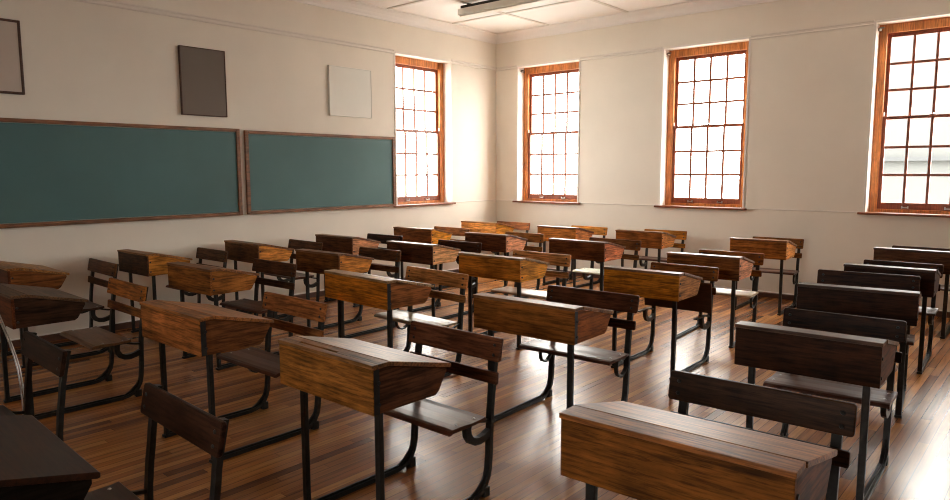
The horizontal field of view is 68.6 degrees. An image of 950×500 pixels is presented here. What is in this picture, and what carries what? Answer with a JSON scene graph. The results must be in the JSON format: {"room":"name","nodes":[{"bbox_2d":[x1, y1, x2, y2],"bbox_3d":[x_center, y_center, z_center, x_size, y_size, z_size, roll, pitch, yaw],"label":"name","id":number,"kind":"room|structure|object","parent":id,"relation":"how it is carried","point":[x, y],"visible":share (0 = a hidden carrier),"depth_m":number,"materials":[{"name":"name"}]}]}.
{"room":"classroom","nodes":[
{"label":"classroom","id":0,"kind":"room"},
{"bbox_2d":[0,0,495,338],"bbox_3d":[-3.894,-1.054,6.873,0.380,3.754,12.507,5,9,41],"label":"wall","id":1,"kind":"structure","parent":0,"point":[86,62],"depth_m":7.85,"materials":[{"name":"beige paint"}]},
{"bbox_2d":[0,18,24,94],"bbox_3d":[-4.368,-1.688,5.936,0.029,0.651,0.892,5,9,41],"label":"wall panel","id":2,"kind":"object","parent":1,"relation":"attached to","point":[11,60],"visible":1,"depth_m":6.20,"materials":[{"name":"brown wood"}]},
{"bbox_2d":[0,118,242,228],"bbox_3d":[-3.810,-0.738,6.675,0.049,0.980,3.465,5,9,41],"label":"chalkboard","id":3,"kind":"object","parent":1,"relation":"attached to","point":[49,171],"visible":1,"depth_m":6.93,"materials":[{"name":"teal wood"}]},
{"bbox_2d":[178,45,227,116],"bbox_3d":[-2.949,-1.820,7.566,0.034,0.721,0.520,5,9,41],"label":"notice board","id":4,"kind":"object","parent":1,"relation":"attached to","point":[202,71],"visible":1,"depth_m":7.55,"materials":[{"name":"brown wood"}]},
{"bbox_2d":[0,268,458,349],"bbox_3d":[-3.738,0.793,6.952,0.020,0.064,12.507,5,9,41],"label":"baseboard","id":5,"kind":"structure","parent":1,"relation":"attached to","point":[52,337],"depth_m":7.08,"materials":[{"name":"brown wood"}]},
{"bbox_2d":[72,0,394,53],"bbox_3d":[-4.478,-2.285,5.752,0.018,0.062,10.275,5,9,41],"label":"trim","id":6,"kind":"structure","parent":1,"relation":"attached to","point":[110,3],"depth_m":7.75,"materials":[{"name":"beige paint"}]},
{"bbox_2d":[244,130,395,213],"bbox_3d":[-1.875,-0.993,8.894,0.049,0.964,2.320,5,9,41],"label":"chalkboard","id":7,"kind":"object","parent":1,"relation":"attached to","point":[305,172],"visible":1,"depth_m":8.77,"materials":[{"name":"teal wood"}]},
{"bbox_2d":[327,65,371,117],"bbox_3d":[-1.623,-2.053,9.081,0.034,0.628,0.696,5,9,41],"label":"notice board","id":8,"kind":"object","parent":1,"relation":"attached to","point":[349,89],"visible":1,"depth_m":9.05,"materials":[{"name":"beige"}]},
{"bbox_2d":[289,0,496,43],"bbox_3d":[-3.705,-2.834,6.499,0.135,0.135,12.507,5,9,41],"label":"trim","id":9,"kind":"structure","parent":1,"relation":"attached to","point":[348,6],"depth_m":9.61,"materials":[{"name":"beige paint"}]},
{"bbox_2d":[394,51,455,206],"bbox_3d":[-0.813,-1.733,10.234,0.285,2.153,1.262,5,9,41],"label":"window","id":10,"kind":"structure","parent":1,"relation":"in","point":[441,68],"depth_m":10.53,"materials":[{"name":"wood"}]},
{"bbox_2d":[451,59,495,70],"bbox_3d":[0.000,-2.886,10.887,0.018,0.062,1.059,5,9,41],"label":"trim","id":11,"kind":"structure","parent":1,"relation":"attached to","point":[457,62],"depth_m":10.86,"materials":[{"name":"beige paint"}]},
{"bbox_2d":[455,199,495,201],"bbox_3d":[0.002,-0.783,11.131,0.008,0.016,1.059,5,9,41],"label":"trim","id":12,"kind":"structure","parent":1,"relation":"attached to","point":[493,199],"depth_m":11.13,"materials":[{"name":"white paint"}]},
{"bbox_2d":[452,0,580,23],"bbox_3d":[3.629,-2.957,6.862,10.493,0.014,0.044,5,9,41],"label":"trim","id":13,"kind":"structure","parent":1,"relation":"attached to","point":[564,2],"depth_m":9.46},
{"bbox_2d":[0,275,949,499],"bbox_3d":[0.266,1.268,3.516,11.373,0.120,13.267,5,9,41],"label":"floor","id":14,"kind":"structure","parent":0,"point":[111,437],"depth_m":4.55,"materials":[{"name":"brown wood"}]},
{"bbox_2d":[0,315,23,410],"bbox_3d":[-2.569,0.736,3.857,0.476,0.872,0.008,5,9,41],"label":"metal rod","id":15,"kind":"object","parent":14,"relation":"on","point":[1,320],"visible":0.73,"depth_m":3.76,"materials":[{"name":"metal"}]},
{"bbox_2d":[0,331,70,441],"bbox_3d":[-2.353,0.840,3.123,0.661,0.833,0.862,6,9,43],"label":"school desk","id":16,"kind":"object","parent":14,"relation":"on","point":[53,358],"visible":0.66,"depth_m":3.31,"materials":[{"name":"brown wood"}]},
{"bbox_2d":[0,258,118,367],"bbox_3d":[-3.665,0.502,6.111,0.690,0.833,0.862,6,9,43],"label":"school desk","id":17,"kind":"object","parent":14,"relation":"on","point":[14,273],"visible":0.53,"depth_m":5.97,"materials":[{"name":"brown wood"}]},
{"bbox_2d":[0,278,148,419],"bbox_3d":[-2.833,0.639,4.892,0.694,0.833,0.862,6,9,42],"label":"school desk","id":18,"kind":"object","parent":14,"relation":"on","point":[21,306],"visible":0.88,"depth_m":4.81,"materials":[{"name":"brown wood"}]},
{"bbox_2d":[0,382,228,499],"bbox_3d":[-1.316,0.939,2.238,0.679,0.833,0.862,6,9,43],"label":"school desk","id":19,"kind":"object","parent":14,"relation":"on","point":[36,464],"visible":1,"depth_m":2.25,"materials":[{"name":"brown wood"}]},
{"bbox_2d":[117,247,228,332],"bbox_3d":[-3.002,0.396,7.024,0.624,0.833,0.862,5,9,40],"label":"school desk","id":20,"kind":"object","parent":14,"relation":"on","point":[143,263],"visible":0.62,"depth_m":6.71,"materials":[{"name":"brown wood"}]},
{"bbox_2d":[167,258,296,369],"bbox_3d":[-2.064,0.506,6.038,0.690,0.833,0.862,5,8,39],"label":"school desk","id":21,"kind":"object","parent":14,"relation":"on","point":[197,278],"visible":0.8,"depth_m":5.77,"materials":[{"name":"brown wood"}]},
{"bbox_2d":[139,291,326,463],"bbox_3d":[-1.428,0.709,4.248,0.723,0.833,0.862,6,9,41],"label":"school desk","id":22,"kind":"object","parent":14,"relation":"on","point":[199,329],"visible":0.89,"depth_m":4.04,"materials":[{"name":"brown wood"}]},
{"bbox_2d":[224,239,322,317],"bbox_3d":[-2.243,0.295,7.880,0.705,0.833,0.862,6,9,42],"label":"school desk","id":23,"kind":"object","parent":14,"relation":"on","point":[243,251],"visible":0.56,"depth_m":7.59,"materials":[{"name":"brown wood"}]},
{"bbox_2d":[295,247,400,337],"bbox_3d":[-1.243,0.392,7.017,0.657,0.833,0.862,5,8,39],"label":"school desk","id":24,"kind":"object","parent":14,"relation":"on","point":[307,260],"visible":0.66,"depth_m":6.76,"materials":[{"name":"brown wood"}]},
{"bbox_2d":[315,233,402,306],"bbox_3d":[-1.403,0.209,8.612,0.688,0.833,0.862,5,9,40],"label":"school desk","id":25,"kind":"object","parent":14,"relation":"on","point":[332,243],"visible":0.47,"depth_m":8.28,"materials":[{"name":"brown wood"}]},
{"bbox_2d":[278,320,503,499],"bbox_3d":[-0.367,0.810,3.338,0.679,0.833,0.862,6,9,41],"label":"school desk","id":26,"kind":"object","parent":14,"relation":"on","point":[375,380],"visible":1,"depth_m":3.16,"materials":[{"name":"brown wood"}]},
{"bbox_2d":[324,266,468,376],"bbox_3d":[-0.592,0.566,5.479,0.783,0.833,0.862,6,9,44],"label":"school desk","id":27,"kind":"object","parent":14,"relation":"on","point":[380,292],"visible":0.8,"depth_m":5.30,"materials":[{"name":"brown wood"}]},
{"bbox_2d":[393,226,469,289],"bbox_3d":[-0.580,0.080,9.726,0.708,0.833,0.862,5,8,38],"label":"school desk","id":28,"kind":"object","parent":14,"relation":"on","point":[410,234],"visible":0.48,"depth_m":9.39,"materials":[{"name":"brown wood"}]},
{"bbox_2d":[386,239,481,318],"bbox_3d":[-0.430,0.302,7.778,0.698,0.833,0.862,5,8,40],"label":"school desk","id":29,"kind":"object","parent":14,"relation":"on","point":[445,251],"visible":0.54,"depth_m":7.45,"materials":[{"name":"brown wood"}]},
{"bbox_2d":[461,221,529,254],"bbox_3d":[0.336,-0.040,10.748,0.713,0.833,0.862,6,9,42],"label":"school desk","id":30,"kind":"object","parent":14,"relation":"on","point":[500,227],"visible":0.38,"depth_m":10.41,"materials":[{"name":"brown wood"}]},
{"bbox_2d":[465,231,543,297],"bbox_3d":[0.393,0.179,8.835,0.650,0.833,0.862,5,8,40],"label":"school desk","id":31,"kind":"object","parent":14,"relation":"on","point":[507,242],"visible":0.62,"depth_m":8.50,"materials":[{"name":"brown wood"}]},
{"bbox_2d":[458,250,570,349],"bbox_3d":[0.400,0.427,6.662,0.739,0.833,0.862,5,9,41],"label":"school desk","id":32,"kind":"object","parent":14,"relation":"on","point":[523,266],"visible":0.69,"depth_m":6.42,"materials":[{"name":"brown wood"}]},
{"bbox_2d":[473,285,639,422],"bbox_3d":[0.544,0.677,4.481,0.745,0.833,0.862,5,8,39],"label":"school desk","id":33,"kind":"object","parent":14,"relation":"on","point":[558,323],"visible":0.87,"depth_m":4.28,"materials":[{"name":"brown wood"}]},
{"bbox_2d":[537,225,607,287],"bbox_3d":[1.389,0.061,9.838,0.648,0.833,0.862,6,9,42],"label":"school desk","id":34,"kind":"object","parent":14,"relation":"on","point":[573,232],"visible":0.54,"depth_m":9.54,"materials":[{"name":"brown wood"}]},
{"bbox_2d":[549,237,640,314],"bbox_3d":[1.389,0.273,7.992,0.735,0.833,0.862,6,9,42],"label":"school desk","id":35,"kind":"object","parent":14,"relation":"on","point":[601,250],"visible":0.7,"depth_m":7.69,"materials":[{"name":"brown wood"}]},
{"bbox_2d":[615,229,686,268],"bbox_3d":[2.327,0.136,9.163,0.642,0.833,0.862,5,8,39],"label":"school desk","id":36,"kind":"object","parent":14,"relation":"on","point":[649,238],"visible":0.59,"depth_m":8.86,"materials":[{"name":"brown wood"}]},
{"bbox_2d":[603,262,718,379],"bbox_3d":[1.543,0.531,5.726,0.642,0.833,0.862,5,8,40],"label":"school desk","id":37,"kind":"object","parent":14,"relation":"on","point":[667,285],"visible":0.91,"depth_m":5.53,"materials":[{"name":"brown wood"}]},
{"bbox_2d":[559,370,857,499],"bbox_3d":[0.816,0.917,2.373,0.720,0.833,0.862,5,8,39],"label":"school desk","id":38,"kind":"object","parent":14,"relation":"on","point":[639,452],"visible":1,"depth_m":2.11,"materials":[{"name":"brown wood"}]},
{"bbox_2d":[667,249,763,347],"bbox_3d":[2.314,0.419,6.684,0.676,0.833,0.862,5,8,37],"label":"school desk","id":39,"kind":"object","parent":14,"relation":"on","point":[733,266],"visible":0.75,"depth_m":6.37,"materials":[{"name":"brown wood"}]},
{"bbox_2d":[730,236,803,314],"bbox_3d":[3.381,0.258,8.069,0.616,0.833,0.862,5,8,38],"label":"school desk","id":40,"kind":"object","parent":14,"relation":"on","point":[781,249],"visible":0.77,"depth_m":7.77,"materials":[{"name":"brown wood"}]},
{"bbox_2d":[734,308,906,499],"bbox_3d":[1.825,0.766,3.666,0.659,0.833,0.862,5,8,39],"label":"school desk","id":41,"kind":"object","parent":14,"relation":"on","point":[854,354],"visible":0.9,"depth_m":3.42,"materials":[{"name":"brown wood"}]},
{"bbox_2d":[797,269,920,418],"bbox_3d":[2.704,0.621,4.910,0.708,0.833,0.862,4,8,34],"label":"school desk","id":42,"kind":"object","parent":14,"relation":"on","point":[876,295],"visible":0.74,"depth_m":4.58,"materials":[{"name":"brown wood"}]},
{"bbox_2d":[843,259,943,373],"bbox_3d":[3.514,0.511,5.859,0.638,0.833,0.862,5,8,38],"label":"school desk","id":43,"kind":"object","parent":14,"relation":"on","point":[930,275],"visible":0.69,"depth_m":5.52,"materials":[{"name":"brown wood"}]},
{"bbox_2d":[873,245,949,338],"bbox_3d":[4.461,0.377,7.005,0.690,0.833,0.862,5,9,41],"label":"school desk","id":44,"kind":"object","parent":14,"relation":"on","point":[928,255],"visible":0.38,"depth_m":6.62,"materials":[{"name":"brown wood"}]},
{"bbox_2d":[355,0,692,32],"bbox_3d":[0.255,-2.581,3.076,11.373,0.120,13.267,5,9,41],"label":"ceiling","id":45,"kind":"structure","parent":0,"point":[444,10],"depth_m":9.47,"materials":[{"name":"white paint"}]},
{"bbox_2d":[387,0,428,8],"bbox_3d":[2.791,-2.844,5.901,10.493,0.014,0.044,5,9,41],"label":"trim","id":46,"kind":"structure","parent":45,"relation":"attached to","point":[419,1],"depth_m":9.05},
{"bbox_2d":[458,0,555,17],"bbox_3d":[0.406,-3.059,8.597,1.540,0.158,0.150,5,9,41],"label":"ceiling light","id":47,"kind":"object","parent":45,"relation":"hanging from","point":[489,6],"visible":1,"depth_m":8.71,"materials":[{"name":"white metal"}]},
{"bbox_2d":[590,0,628,12],"bbox_3d":[-1.960,-2.719,4.911,0.044,0.012,12.387,5,9,41],"label":"trim","id":48,"kind":"structure","parent":45,"relation":"attached to","point":[596,1],"depth_m":9.20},
{"bbox_2d":[496,0,949,310],"bbox_3d":[4.479,-1.223,8.134,11.373,3.754,0.380,5,9,41],"label":"wall","id":49,"kind":"structure","parent":0,"point":[809,94],"depth_m":8.69,"materials":[{"name":"beige paint"}]},
{"bbox_2d":[452,0,548,25],"bbox_3d":[-2.950,-2.813,5.763,0.044,0.012,12.387,5,9,41],"label":"trim","id":50,"kind":"structure","parent":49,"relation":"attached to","point":[463,2],"depth_m":9.81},
{"bbox_2d":[496,65,516,70],"bbox_3d":[0.496,-2.907,11.145,0.429,0.062,0.018,5,9,41],"label":"trim","id":51,"kind":"structure","parent":49,"relation":"attached to","point":[512,67],"depth_m":11.14,"materials":[{"name":"beige paint"}]},
{"bbox_2d":[512,58,580,204],"bbox_3d":[1.169,-1.807,10.829,1.262,2.153,0.285,5,9,41],"label":"window","id":52,"kind":"structure","parent":49,"relation":"in","point":[525,73],"depth_m":11.04,"materials":[{"name":"brown wood"}]},
{"bbox_2d":[579,202,653,205],"bbox_3d":[2.046,-0.660,10.062,1.299,0.016,0.008,5,9,41],"label":"trim","id":53,"kind":"structure","parent":49,"relation":"attached to","point":[579,202],"depth_m":10.05,"materials":[{"name":"beige paint"}]},
{"bbox_2d":[580,47,662,60],"bbox_3d":[2.037,-2.759,9.818,1.299,0.062,0.018,5,9,41],"label":"trim","id":54,"kind":"structure","parent":49,"relation":"attached to","point":[656,49],"depth_m":9.79,"materials":[{"name":"beige paint"}]},
{"bbox_2d":[496,0,778,43],"bbox_3d":[4.305,-2.998,7.734,10.613,0.135,0.135,5,9,41],"label":"trim","id":55,"kind":"structure","parent":49,"relation":"attached to","point":[695,6],"depth_m":9.65,"materials":[{"name":"beige paint"}]},
{"bbox_2d":[654,37,750,209],"bbox_3d":[3.039,-1.628,9.219,1.262,2.153,0.285,5,9,41],"label":"window","id":56,"kind":"structure","parent":49,"relation":"in","point":[672,56],"depth_m":9.36,"materials":[{"name":"wood"}]},
{"bbox_2d":[547,267,949,317],"bbox_3d":[4.353,0.628,8.193,10.613,0.064,0.020,5,9,41],"label":"baseboard","id":57,"kind":"structure","parent":49,"relation":"attached to","point":[760,294],"depth_m":8.74,"materials":[{"name":"brown wood"}]},
{"bbox_2d":[747,208,856,212],"bbox_3d":[3.938,-0.479,8.434,1.355,0.016,0.008,5,9,41],"label":"trim","id":58,"kind":"structure","parent":49,"relation":"attached to","point":[747,208],"depth_m":8.40,"materials":[{"name":"beige paint"}]},
{"bbox_2d":[751,20,874,39],"bbox_3d":[3.929,-2.578,8.190,1.355,0.062,0.018,5,9,41],"label":"trim","id":59,"kind":"structure","parent":49,"relation":"attached to","point":[869,22],"depth_m":8.15,"materials":[{"name":"beige paint"}]},
{"bbox_2d":[857,12,949,217],"bbox_3d":[4.951,-1.445,7.573,1.262,2.153,0.285,5,9,41],"label":"window","id":60,"kind":"structure","parent":49,"relation":"in","point":[886,30],"depth_m":7.83,"materials":[{"name":"wood"}]},
{"label":"outside","id":61,"kind":"structure","parent":0,"visible":0},
{"bbox_3d":[6.010,5.114,6.611,105.000,0.100,120.000,5,9,41],"label":"ground","id":62,"kind":"structure","parent":61,"visible":0},
{"bbox_2d":[882,32,949,203],"bbox_3d":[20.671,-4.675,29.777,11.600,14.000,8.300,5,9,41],"label":"window panes","id":63,"kind":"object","parent":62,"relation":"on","point":[926,45],"visible":0.06,"depth_m":27.41,"materials":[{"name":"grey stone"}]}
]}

